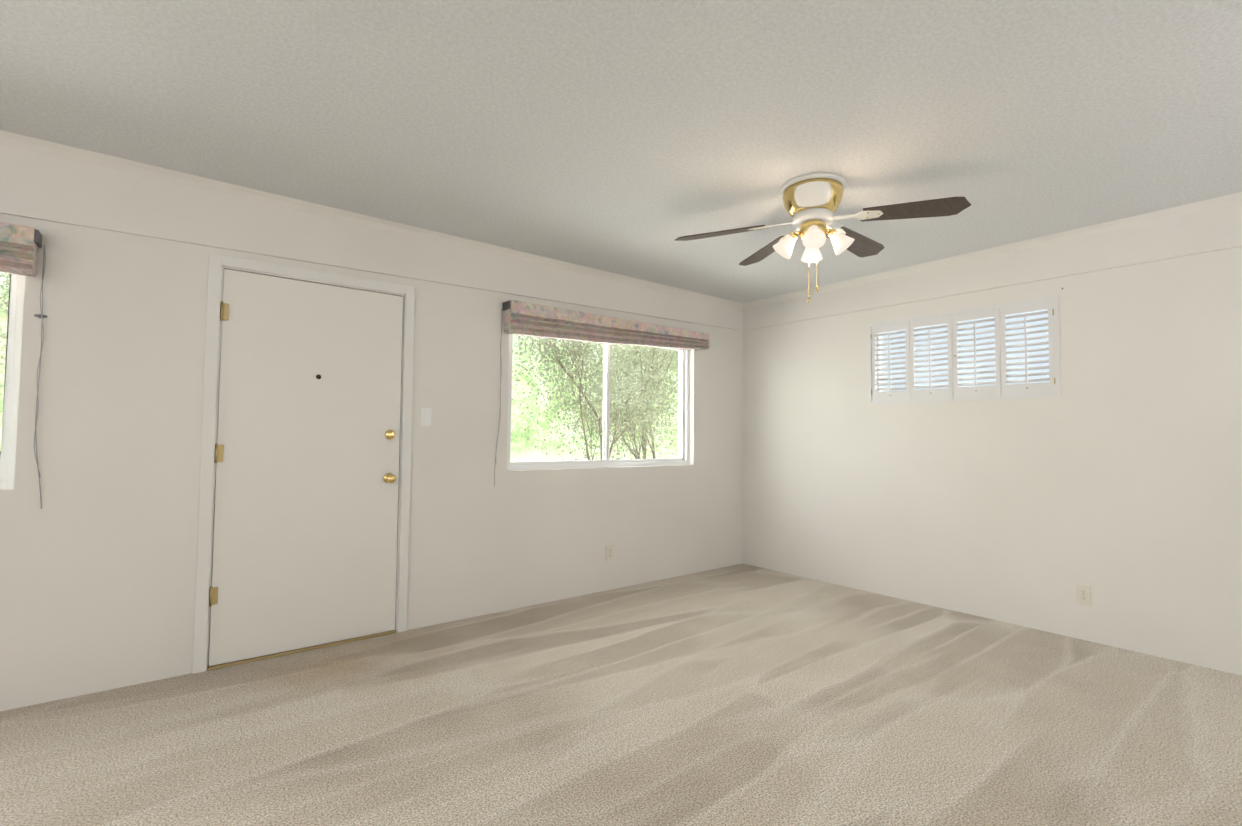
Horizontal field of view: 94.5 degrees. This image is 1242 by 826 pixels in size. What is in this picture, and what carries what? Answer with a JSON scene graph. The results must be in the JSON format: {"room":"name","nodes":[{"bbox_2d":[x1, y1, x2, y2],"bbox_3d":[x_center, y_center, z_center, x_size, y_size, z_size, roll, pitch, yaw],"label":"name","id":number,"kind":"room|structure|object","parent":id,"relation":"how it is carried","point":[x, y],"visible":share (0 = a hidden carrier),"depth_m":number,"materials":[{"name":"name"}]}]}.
{"room":"empty living room","nodes":[
{"label":"empty living room","id":0,"kind":"room"},
{"bbox_2d":[0,214,742,710],"bbox_3d":[-2.247,0.057,2.976,9.000,2.500,0.200,2,-3,-38],"label":"wall","id":1,"kind":"structure","parent":0,"point":[98,552],"depth_m":2.88,"materials":[{"name":"paint"}]},
{"bbox_2d":[0,274,24,488],"bbox_3d":[-3.416,-0.243,2.027,1.830,1.103,0.054,2,-3,-38],"label":"window","id":2,"kind":"structure","parent":1,"relation":"in","point":[16,290],"depth_m":2.57,"materials":[{"name":"white plastic"}]},
{"bbox_2d":[0,222,46,508],"bbox_3d":[-3.312,-0.222,1.928,1.971,1.230,0.127,2,-3,-38],"label":"window blind","id":3,"kind":"object","parent":2,"relation":"attached to","point":[20,245],"visible":1,"depth_m":2.48,"materials":[{"name":"fabric"}]},
{"bbox_2d":[192,253,414,673],"bbox_3d":[-1.786,0.259,3.327,1.058,2.134,0.214,2,-3,-38],"label":"door frame","id":4,"kind":"structure","parent":1,"relation":"attached to","point":[218,264],"depth_m":3.03,"materials":[{"name":"white paint"}]},
{"bbox_2d":[208,269,402,665],"bbox_3d":[-1.726,0.282,3.243,0.934,2.050,0.115,2,-3,-38],"label":"door","id":5,"kind":"structure","parent":1,"relation":"in","point":[305,524],"depth_m":3.22,"materials":[{"name":"white paint"}]},
{"bbox_2d":[0,130,743,330],"bbox_3d":[-2.155,-0.988,2.917,8.600,0.415,0.063,2,-3,-38],"label":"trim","id":6,"kind":"structure","parent":1,"relation":"attached to","point":[40,179],"depth_m":3.17,"materials":[{"name":"paint"}]},
{"bbox_2d":[420,408,431,425],"bbox_3d":[-1.238,0.024,3.644,0.070,0.115,0.014,2,-3,-38],"label":"switch plate","id":7,"kind":"object","parent":1,"relation":"attached to","point":[425,416],"visible":1,"depth_m":3.64,"materials":[{"name":"white plastic"}]},
{"bbox_2d":[507,334,688,469],"bbox_3d":[-0.116,-0.108,4.651,1.845,1.093,0.054,2,-3,-38],"label":"window","id":8,"kind":"structure","parent":1,"relation":"in","point":[605,461],"depth_m":4.64,"materials":[{"name":"white plastic"}]},
{"bbox_2d":[494,300,709,485],"bbox_3d":[-0.034,-0.106,4.529,2.016,1.275,0.129,2,-3,-38],"label":"window blind","id":9,"kind":"object","parent":1,"relation":"attached to","point":[530,319],"visible":1,"depth_m":4.31,"materials":[{"name":"fabric"}]},
{"bbox_2d":[606,545,613,560],"bbox_3d":[-0.089,1.102,4.525,0.070,0.115,0.009,2,-3,-38],"label":"electrical outlet","id":10,"kind":"object","parent":1,"relation":"attached to","point":[609,552],"visible":1,"depth_m":4.52,"materials":[{"name":"beige plastic"}]},
{"bbox_2d":[0,563,1241,825],"bbox_3d":[-0.140,1.262,0.263,9.000,0.100,7.000,2,-3,-38],"label":"floor","id":11,"kind":"structure","parent":0,"point":[742,695],"depth_m":2.37,"materials":[{"name":"carpet"}]},
{"bbox_2d":[0,0,1241,302],"bbox_3d":[-0.117,-1.361,0.374,9.000,0.150,7.000,2,-3,-38],"label":"ceiling","id":12,"kind":"structure","parent":0,"point":[634,138],"depth_m":2.29,"materials":[{"name":"white paint"}]},
{"bbox_2d":[675,173,970,302],"bbox_3d":[1.104,-0.856,3.132,1.155,0.604,1.325,2,-3,-38],"label":"fan","id":13,"kind":"object","parent":12,"relation":"hanging from","point":[811,201],"visible":1,"depth_m":2.88,"materials":[{"name":"brown wood"}]},
{"bbox_2d":[743,247,1241,674],"bbox_3d":[3.376,0.106,2.977,0.200,2.500,6.800,2,-3,-38],"label":"wall","id":14,"kind":"structure","parent":0,"point":[1111,476],"depth_m":3.62,"materials":[{"name":"paint"}]},
{"bbox_2d":[868,295,1060,404],"bbox_3d":[2.414,-0.404,4.140,0.141,0.644,1.254,2,-3,-38],"label":"window shutters","id":15,"kind":"object","parent":14,"relation":"attached to","point":[1000,389],"visible":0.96,"depth_m":4.03,"materials":[{"name":"white paint"}]},
{"bbox_2d":[744,192,1241,330],"bbox_3d":[3.239,-0.990,2.996,0.063,0.310,6.480,2,-3,-38],"label":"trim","id":16,"kind":"structure","parent":14,"relation":"attached to","point":[1215,224],"depth_m":3.72,"materials":[{"name":"paint"}]},
{"bbox_2d":[1076,584,1090,605],"bbox_3d":[2.801,1.103,3.478,0.009,0.115,0.070,2,-3,-38],"label":"electrical outlet","id":17,"kind":"object","parent":14,"relation":"attached to","point":[1083,594],"visible":1,"depth_m":3.47,"materials":[{"name":"beige plastic"}]},
{"label":"outside","id":18,"kind":"structure","parent":0,"visible":0},
{"bbox_2d":[0,272,677,461],"bbox_3d":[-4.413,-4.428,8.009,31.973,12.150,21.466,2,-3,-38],"label":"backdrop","id":19,"kind":"structure","parent":18,"point":[525,443],"depth_m":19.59,"materials":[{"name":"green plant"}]},
{"bbox_3d":[-5.859,1.668,6.309,70.000,0.200,70.000,2,-3,-38],"label":"ground","id":20,"kind":"structure","parent":18,"visible":0},
{"bbox_2d":[0,272,9,454],"bbox_3d":[-9.841,-1.529,9.079,5.078,6.373,4.470,2,-3,-38],"label":"tree","id":21,"kind":"object","parent":20,"relation":"on","point":[5,310],"depth_m":8.97,"materials":[{"name":"green plant"}]},
{"bbox_2d":[512,335,677,460],"bbox_3d":[-0.174,-0.582,9.912,5.354,4.705,3.828,2,-3,-38],"label":"tree","id":22,"kind":"object","parent":20,"relation":"on","point":[574,356],"depth_m":9.62,"materials":[{"name":"green plant"}]},
{"bbox_2d":[546,343,677,459],"bbox_3d":[0.390,-1.046,12.429,5.073,5.860,4.307,2,-3,-38],"label":"tree","id":23,"kind":"object","parent":20,"relation":"on","point":[644,435],"depth_m":11.70,"materials":[{"name":"green plant"}]},
{"bbox_2d":[578,344,677,458],"bbox_3d":[1.046,-1.116,14.687,4.982,6.196,4.866,2,-3,-38],"label":"tree","id":24,"kind":"object","parent":20,"relation":"on","point":[653,453],"depth_m":14.27,"materials":[{"name":"green plant"}]},
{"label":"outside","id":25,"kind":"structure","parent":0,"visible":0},
{"bbox_2d":[882,310,1049,391],"bbox_3d":[3.394,-0.967,4.819,0.050,3.600,4.400,2,-3,-38],"label":"sky","id":26,"kind":"structure","parent":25,"point":[981,346],"depth_m":5.10,"materials":[{"name":"white"}]}
]}

